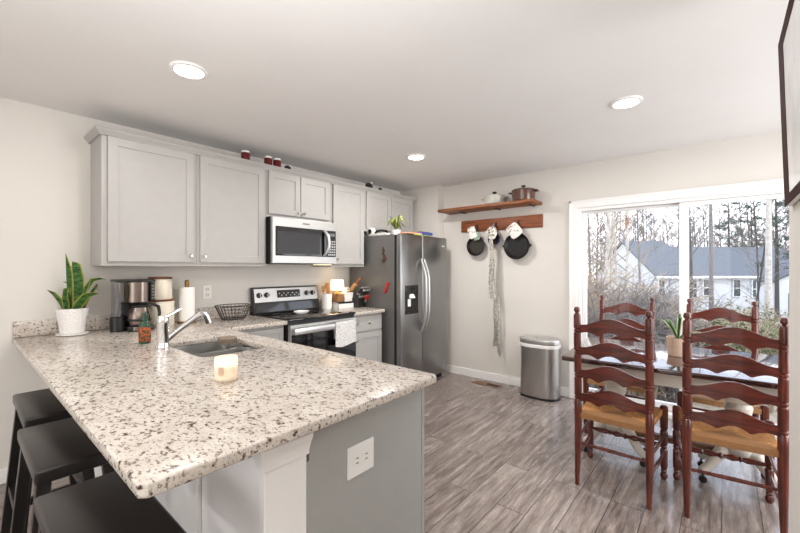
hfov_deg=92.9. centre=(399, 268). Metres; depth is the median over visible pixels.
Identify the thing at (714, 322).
shrub
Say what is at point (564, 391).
baseboard
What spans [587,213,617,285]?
bare tree
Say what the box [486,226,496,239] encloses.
pot holder
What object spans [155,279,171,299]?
jar
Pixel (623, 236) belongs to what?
bare tree
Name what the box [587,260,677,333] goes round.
shrub
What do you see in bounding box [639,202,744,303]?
bare tree
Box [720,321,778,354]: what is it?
shrub
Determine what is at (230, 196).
upper cabinet
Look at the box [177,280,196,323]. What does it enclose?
paper towel holder
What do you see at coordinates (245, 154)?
jam jar
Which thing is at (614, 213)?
bare tree
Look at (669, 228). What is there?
bare tree
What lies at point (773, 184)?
trim
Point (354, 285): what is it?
rolling pin
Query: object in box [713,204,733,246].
bare tree
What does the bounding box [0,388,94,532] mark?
bar stool
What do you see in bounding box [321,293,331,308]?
utensil crock
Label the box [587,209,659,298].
birch tree
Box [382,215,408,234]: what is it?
spider plant
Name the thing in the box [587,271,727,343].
shrub
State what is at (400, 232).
magazine
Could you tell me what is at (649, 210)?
bare tree
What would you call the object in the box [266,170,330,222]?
upper cabinet
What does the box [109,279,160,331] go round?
coffee maker
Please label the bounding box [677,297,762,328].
shrub
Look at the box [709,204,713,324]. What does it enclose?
bare tree
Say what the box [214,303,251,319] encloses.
wire basket
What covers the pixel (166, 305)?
canister
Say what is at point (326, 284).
wooden spatula
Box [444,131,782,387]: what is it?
wall
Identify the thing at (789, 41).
framed picture
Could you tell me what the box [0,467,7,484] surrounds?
baseboard
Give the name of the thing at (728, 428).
chair
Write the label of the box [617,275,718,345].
shrub
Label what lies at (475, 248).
skillet
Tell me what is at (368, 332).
base cabinet
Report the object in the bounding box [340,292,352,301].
box
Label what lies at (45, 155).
wall
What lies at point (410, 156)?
recessed light
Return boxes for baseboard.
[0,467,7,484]
[446,364,568,396]
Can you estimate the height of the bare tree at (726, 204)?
14.741 m
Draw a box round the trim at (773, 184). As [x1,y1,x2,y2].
[569,178,783,398]
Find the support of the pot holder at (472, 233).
hanging from the hook rail
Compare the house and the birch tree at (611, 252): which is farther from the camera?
the house
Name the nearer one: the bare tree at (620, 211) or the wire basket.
the wire basket
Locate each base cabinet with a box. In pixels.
[174,325,283,347]
[241,344,423,532]
[354,313,381,361]
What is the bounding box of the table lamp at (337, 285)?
[330,280,344,293]
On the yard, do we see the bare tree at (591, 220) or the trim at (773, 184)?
the bare tree at (591, 220)
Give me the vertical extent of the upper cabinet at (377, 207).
0.495 m
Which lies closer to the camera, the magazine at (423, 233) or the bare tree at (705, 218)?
the magazine at (423, 233)
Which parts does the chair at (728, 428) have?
leg, post, rush seat, leg, post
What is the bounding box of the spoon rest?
[294,310,308,313]
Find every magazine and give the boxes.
[400,232,421,233]
[415,232,432,235]
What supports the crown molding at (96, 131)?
attached to the upper cabinet at (377, 207)
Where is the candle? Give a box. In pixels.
[214,354,237,382]
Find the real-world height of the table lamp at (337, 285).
0.155 m
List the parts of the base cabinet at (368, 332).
drawer, door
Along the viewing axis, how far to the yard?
6.26 m
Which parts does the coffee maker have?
tank, lid, lid, button panel, handle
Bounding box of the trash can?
[520,335,560,401]
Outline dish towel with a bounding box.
[334,320,355,346]
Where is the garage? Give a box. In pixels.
[753,270,788,317]
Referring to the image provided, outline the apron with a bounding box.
[488,224,500,356]
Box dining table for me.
[562,337,788,484]
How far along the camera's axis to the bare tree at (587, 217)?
63.24 m
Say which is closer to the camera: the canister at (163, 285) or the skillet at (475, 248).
the canister at (163, 285)
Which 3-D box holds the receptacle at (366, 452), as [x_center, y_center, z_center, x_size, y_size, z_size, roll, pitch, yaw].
[-0.120,0.665,1.350,0.002,0.036,0.034,0,0,40]
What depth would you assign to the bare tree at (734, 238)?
55.16 m
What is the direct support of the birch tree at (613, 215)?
on the yard
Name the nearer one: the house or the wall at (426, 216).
the wall at (426, 216)
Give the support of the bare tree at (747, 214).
on the yard
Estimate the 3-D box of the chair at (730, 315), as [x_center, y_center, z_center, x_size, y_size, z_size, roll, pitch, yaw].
[2.324,0.799,2.757,0.482,1.119,0.478,0,0,40]
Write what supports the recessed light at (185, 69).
in the ceiling
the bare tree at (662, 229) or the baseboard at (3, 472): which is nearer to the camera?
the baseboard at (3, 472)
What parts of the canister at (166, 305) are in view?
lid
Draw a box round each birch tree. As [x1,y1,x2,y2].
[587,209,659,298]
[587,210,673,302]
[587,210,673,302]
[587,211,626,304]
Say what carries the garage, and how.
on the yard
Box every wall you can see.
[0,97,399,468]
[94,432,313,532]
[400,185,443,237]
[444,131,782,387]
[789,199,799,532]
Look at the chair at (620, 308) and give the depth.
3.29 m
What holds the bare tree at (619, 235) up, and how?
on the yard
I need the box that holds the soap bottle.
[139,312,150,343]
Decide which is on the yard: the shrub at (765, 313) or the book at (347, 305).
the shrub at (765, 313)
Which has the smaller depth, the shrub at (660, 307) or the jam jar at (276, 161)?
the jam jar at (276, 161)
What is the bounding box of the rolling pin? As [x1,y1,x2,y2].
[348,278,360,291]
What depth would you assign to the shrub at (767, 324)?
8.58 m
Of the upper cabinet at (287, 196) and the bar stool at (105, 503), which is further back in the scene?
the upper cabinet at (287, 196)
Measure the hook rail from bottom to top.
0.142 m
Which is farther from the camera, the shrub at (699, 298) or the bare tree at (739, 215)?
the bare tree at (739, 215)
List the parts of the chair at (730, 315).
leg, post, rush seat, post, leg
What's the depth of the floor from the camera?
2.45 m
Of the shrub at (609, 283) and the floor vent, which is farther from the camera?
the shrub at (609, 283)
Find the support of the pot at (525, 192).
on the wall shelf
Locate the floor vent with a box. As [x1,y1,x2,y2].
[472,380,502,387]
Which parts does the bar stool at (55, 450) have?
leg, leg, seat, leg, leg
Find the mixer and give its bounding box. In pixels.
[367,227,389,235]
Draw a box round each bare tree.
[587,213,605,264]
[587,213,614,284]
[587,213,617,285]
[587,217,603,273]
[587,220,599,285]
[594,209,696,296]
[595,211,630,269]
[605,212,632,244]
[619,214,639,240]
[630,210,647,240]
[631,209,658,240]
[633,209,660,240]
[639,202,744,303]
[642,210,660,240]
[645,213,664,240]
[650,208,678,246]
[655,215,669,241]
[661,207,701,246]
[667,217,677,246]
[676,208,705,246]
[690,206,705,246]
[691,205,731,246]
[693,205,716,246]
[704,199,788,307]
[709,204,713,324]
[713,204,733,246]
[713,204,745,246]
[716,202,762,246]
[724,211,745,246]
[725,199,788,300]
[736,201,764,246]
[742,203,772,246]
[762,201,788,246]
[764,199,771,322]
[773,199,788,248]
[774,198,788,249]
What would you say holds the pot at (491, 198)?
on the wall shelf
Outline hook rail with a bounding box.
[461,214,542,232]
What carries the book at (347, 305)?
on the countertop at (361, 310)
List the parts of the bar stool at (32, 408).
leg, leg, seat, leg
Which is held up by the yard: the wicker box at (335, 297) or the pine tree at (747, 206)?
the pine tree at (747, 206)
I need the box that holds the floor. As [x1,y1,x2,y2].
[0,371,788,532]
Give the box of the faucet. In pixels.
[155,308,211,348]
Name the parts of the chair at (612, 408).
post, leg, rush seat, post, leg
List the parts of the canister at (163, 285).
lid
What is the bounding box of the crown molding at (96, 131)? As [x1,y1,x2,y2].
[84,125,416,201]
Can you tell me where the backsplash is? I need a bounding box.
[13,304,249,337]
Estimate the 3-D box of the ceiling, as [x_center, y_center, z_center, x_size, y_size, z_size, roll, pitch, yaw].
[-0.148,-1.142,1.019,5.600,0.120,7.360,0,0,40]
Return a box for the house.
[595,241,788,310]
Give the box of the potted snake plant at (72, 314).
[48,255,106,336]
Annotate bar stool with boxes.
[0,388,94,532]
[10,417,114,532]
[34,471,186,532]
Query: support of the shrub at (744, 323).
on the yard
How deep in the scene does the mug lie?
4.34 m
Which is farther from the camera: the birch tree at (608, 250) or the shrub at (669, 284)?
the birch tree at (608, 250)
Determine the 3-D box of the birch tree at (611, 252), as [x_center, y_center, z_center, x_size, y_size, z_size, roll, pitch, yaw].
[7.023,-1.956,13.062,2.590,9.857,3.929,0,0,-24]
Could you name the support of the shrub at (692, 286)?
on the yard
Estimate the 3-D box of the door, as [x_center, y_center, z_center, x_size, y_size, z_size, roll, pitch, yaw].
[2.582,0.365,3.410,1.839,1.984,0.139,0,0,40]
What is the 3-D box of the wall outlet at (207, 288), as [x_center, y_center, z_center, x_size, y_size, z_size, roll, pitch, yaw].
[-1.699,0.208,3.355,0.008,0.116,0.072,0,0,40]
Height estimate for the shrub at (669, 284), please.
2.356 m
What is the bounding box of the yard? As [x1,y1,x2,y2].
[587,283,788,423]
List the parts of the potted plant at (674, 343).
pot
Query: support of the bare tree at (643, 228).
on the yard
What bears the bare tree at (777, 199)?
on the yard
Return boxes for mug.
[342,287,349,292]
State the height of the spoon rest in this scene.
0.030 m
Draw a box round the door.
[577,189,788,439]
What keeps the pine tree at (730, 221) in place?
on the yard
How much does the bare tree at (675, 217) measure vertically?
13.552 m
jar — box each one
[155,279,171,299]
[241,150,249,159]
[264,156,271,164]
[273,158,280,166]
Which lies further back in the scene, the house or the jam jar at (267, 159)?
the house
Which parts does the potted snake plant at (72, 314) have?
pot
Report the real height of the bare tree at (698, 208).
13.832 m
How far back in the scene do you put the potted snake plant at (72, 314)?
2.52 m
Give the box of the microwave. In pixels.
[266,216,335,264]
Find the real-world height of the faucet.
0.216 m
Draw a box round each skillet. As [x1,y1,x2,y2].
[467,225,484,255]
[488,224,500,245]
[502,222,531,258]
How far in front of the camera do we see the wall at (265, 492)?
1.15 m
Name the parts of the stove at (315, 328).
control panel, panel, oven door, handle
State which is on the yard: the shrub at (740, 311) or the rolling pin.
the shrub at (740, 311)
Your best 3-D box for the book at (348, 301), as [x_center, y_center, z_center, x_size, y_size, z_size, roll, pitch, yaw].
[-0.671,0.384,4.329,0.185,0.018,0.225,0,0,40]
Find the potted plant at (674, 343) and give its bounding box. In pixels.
[661,314,701,356]
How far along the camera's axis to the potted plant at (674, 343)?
2.58 m
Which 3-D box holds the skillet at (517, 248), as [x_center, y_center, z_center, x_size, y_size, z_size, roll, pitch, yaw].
[1.327,-0.315,4.315,0.344,0.426,0.047,0,0,40]
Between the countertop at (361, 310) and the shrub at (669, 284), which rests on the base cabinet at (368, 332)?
the countertop at (361, 310)
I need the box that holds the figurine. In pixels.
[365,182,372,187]
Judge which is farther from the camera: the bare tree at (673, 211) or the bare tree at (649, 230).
the bare tree at (649, 230)
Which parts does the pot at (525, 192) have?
pot lid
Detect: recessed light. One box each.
[169,61,207,79]
[406,154,425,159]
[610,95,642,108]
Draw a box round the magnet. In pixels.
[382,247,386,261]
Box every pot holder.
[467,225,479,240]
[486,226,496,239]
[506,222,521,238]
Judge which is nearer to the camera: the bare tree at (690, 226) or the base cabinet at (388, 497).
the base cabinet at (388, 497)
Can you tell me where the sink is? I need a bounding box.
[175,341,256,356]
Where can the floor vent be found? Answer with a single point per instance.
(476, 381)
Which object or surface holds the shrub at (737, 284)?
on the yard
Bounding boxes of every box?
[332,293,343,301]
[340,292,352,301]
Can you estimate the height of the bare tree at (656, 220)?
12.653 m
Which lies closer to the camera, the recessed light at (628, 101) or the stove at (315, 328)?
the recessed light at (628, 101)
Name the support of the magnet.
attached to the refrigerator
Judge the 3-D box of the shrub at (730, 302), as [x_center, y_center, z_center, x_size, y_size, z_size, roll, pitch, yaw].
[11.867,1.999,12.971,2.490,2.177,2.428,0,0,-25]
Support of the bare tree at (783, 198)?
on the yard
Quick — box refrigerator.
[350,233,445,377]
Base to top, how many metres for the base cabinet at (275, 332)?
0.878 m
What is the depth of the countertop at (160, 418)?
1.40 m
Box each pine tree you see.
[713,202,745,246]
[733,204,764,246]
[746,199,788,320]
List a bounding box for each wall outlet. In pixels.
[203,285,210,298]
[347,437,373,480]
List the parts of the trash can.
lid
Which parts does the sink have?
bowl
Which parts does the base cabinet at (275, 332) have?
drawer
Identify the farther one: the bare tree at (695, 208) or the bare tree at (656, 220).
the bare tree at (695, 208)
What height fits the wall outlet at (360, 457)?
0.108 m
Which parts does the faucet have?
lever, spout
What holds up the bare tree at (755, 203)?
on the yard
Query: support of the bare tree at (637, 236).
on the yard
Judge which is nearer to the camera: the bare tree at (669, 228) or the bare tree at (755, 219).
the bare tree at (755, 219)
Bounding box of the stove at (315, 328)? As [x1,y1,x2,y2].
[250,285,358,356]
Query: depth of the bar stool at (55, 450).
1.32 m
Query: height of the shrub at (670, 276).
3.154 m
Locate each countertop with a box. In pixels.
[12,304,435,498]
[319,299,384,315]
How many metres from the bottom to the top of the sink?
0.190 m
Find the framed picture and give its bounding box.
[778,0,799,206]
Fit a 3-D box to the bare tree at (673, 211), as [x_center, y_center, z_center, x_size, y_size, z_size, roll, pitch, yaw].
[46.289,-4.886,62.526,5.351,18.303,5.845,0,0,-28]
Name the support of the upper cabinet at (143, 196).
attached to the wall at (45, 155)
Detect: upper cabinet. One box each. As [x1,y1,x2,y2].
[91,135,195,265]
[196,155,265,266]
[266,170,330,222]
[313,184,363,266]
[364,191,412,234]
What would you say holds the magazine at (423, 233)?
on the magazine
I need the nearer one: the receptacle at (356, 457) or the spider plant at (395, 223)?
the receptacle at (356, 457)
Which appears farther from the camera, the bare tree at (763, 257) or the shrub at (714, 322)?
the bare tree at (763, 257)
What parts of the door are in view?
fixed panel, sliding panel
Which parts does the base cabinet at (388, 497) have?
panel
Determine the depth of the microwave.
3.61 m
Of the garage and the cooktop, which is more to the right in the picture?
the garage
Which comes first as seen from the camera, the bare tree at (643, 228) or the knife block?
the knife block
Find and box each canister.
[148,277,172,299]
[148,298,174,326]
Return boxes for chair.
[573,307,667,509]
[583,295,654,432]
[672,312,788,532]
[677,298,769,479]
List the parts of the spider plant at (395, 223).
pot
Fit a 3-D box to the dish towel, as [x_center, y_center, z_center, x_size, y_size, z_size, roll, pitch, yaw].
[-0.520,0.617,3.616,0.037,0.236,0.257,0,0,40]
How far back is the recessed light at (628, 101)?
2.46 m
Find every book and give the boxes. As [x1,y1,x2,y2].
[332,301,352,303]
[332,303,353,308]
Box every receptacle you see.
[353,454,360,467]
[363,449,369,461]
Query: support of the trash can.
on the floor
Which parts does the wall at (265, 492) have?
wall panel, trim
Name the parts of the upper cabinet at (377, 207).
door, door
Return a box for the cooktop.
[250,308,355,321]
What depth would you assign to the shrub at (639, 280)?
14.50 m
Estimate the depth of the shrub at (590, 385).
6.06 m
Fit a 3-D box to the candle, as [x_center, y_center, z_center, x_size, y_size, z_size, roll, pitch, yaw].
[-0.692,0.398,1.514,0.086,0.092,0.086,0,0,40]
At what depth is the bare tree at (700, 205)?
65.49 m
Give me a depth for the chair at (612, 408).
2.28 m
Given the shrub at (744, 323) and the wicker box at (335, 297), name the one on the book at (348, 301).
the wicker box at (335, 297)
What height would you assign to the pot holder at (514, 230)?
0.190 m
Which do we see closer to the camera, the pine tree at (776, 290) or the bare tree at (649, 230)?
the pine tree at (776, 290)
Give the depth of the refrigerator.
4.30 m
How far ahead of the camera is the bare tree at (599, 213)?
68.09 m
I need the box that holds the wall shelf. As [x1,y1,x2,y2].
[438,198,541,214]
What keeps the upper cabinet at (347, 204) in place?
attached to the wall at (45, 155)
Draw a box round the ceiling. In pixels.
[0,0,788,191]
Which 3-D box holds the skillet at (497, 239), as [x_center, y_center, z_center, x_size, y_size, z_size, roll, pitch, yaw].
[1.116,-0.399,4.494,0.156,0.259,0.047,0,0,40]
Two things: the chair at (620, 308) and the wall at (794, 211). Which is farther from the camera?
the chair at (620, 308)
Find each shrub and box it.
[587,237,652,336]
[587,253,644,315]
[587,259,633,316]
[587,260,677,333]
[587,264,694,339]
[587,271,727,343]
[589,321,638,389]
[591,280,678,301]
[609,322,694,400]
[610,266,709,344]
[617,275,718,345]
[634,276,707,313]
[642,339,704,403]
[654,279,725,347]
[659,284,747,326]
[663,305,749,346]
[672,313,778,353]
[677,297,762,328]
[699,316,778,352]
[704,296,788,329]
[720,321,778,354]
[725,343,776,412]
[731,311,778,351]
[746,299,788,338]
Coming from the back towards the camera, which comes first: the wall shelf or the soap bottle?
the wall shelf
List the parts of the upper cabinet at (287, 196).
door, door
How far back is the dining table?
2.41 m
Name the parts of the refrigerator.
freezer door, handle, handle, fridge door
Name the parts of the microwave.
door glass, handle, control panel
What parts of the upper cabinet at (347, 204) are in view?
door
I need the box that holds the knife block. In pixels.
[352,293,365,307]
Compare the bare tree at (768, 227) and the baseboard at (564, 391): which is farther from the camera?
the bare tree at (768, 227)
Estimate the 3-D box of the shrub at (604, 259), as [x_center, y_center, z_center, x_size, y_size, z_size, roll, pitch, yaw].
[8.235,1.264,16.295,2.639,3.932,2.609,0,0,-22]
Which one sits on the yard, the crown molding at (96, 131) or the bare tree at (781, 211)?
the bare tree at (781, 211)
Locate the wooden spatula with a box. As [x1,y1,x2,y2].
[325,283,328,293]
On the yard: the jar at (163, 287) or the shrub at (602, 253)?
the shrub at (602, 253)
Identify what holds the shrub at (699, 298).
on the yard
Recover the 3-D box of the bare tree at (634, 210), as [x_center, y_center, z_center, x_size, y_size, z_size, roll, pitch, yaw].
[45.807,-4.662,73.270,5.350,18.300,5.844,0,0,-19]

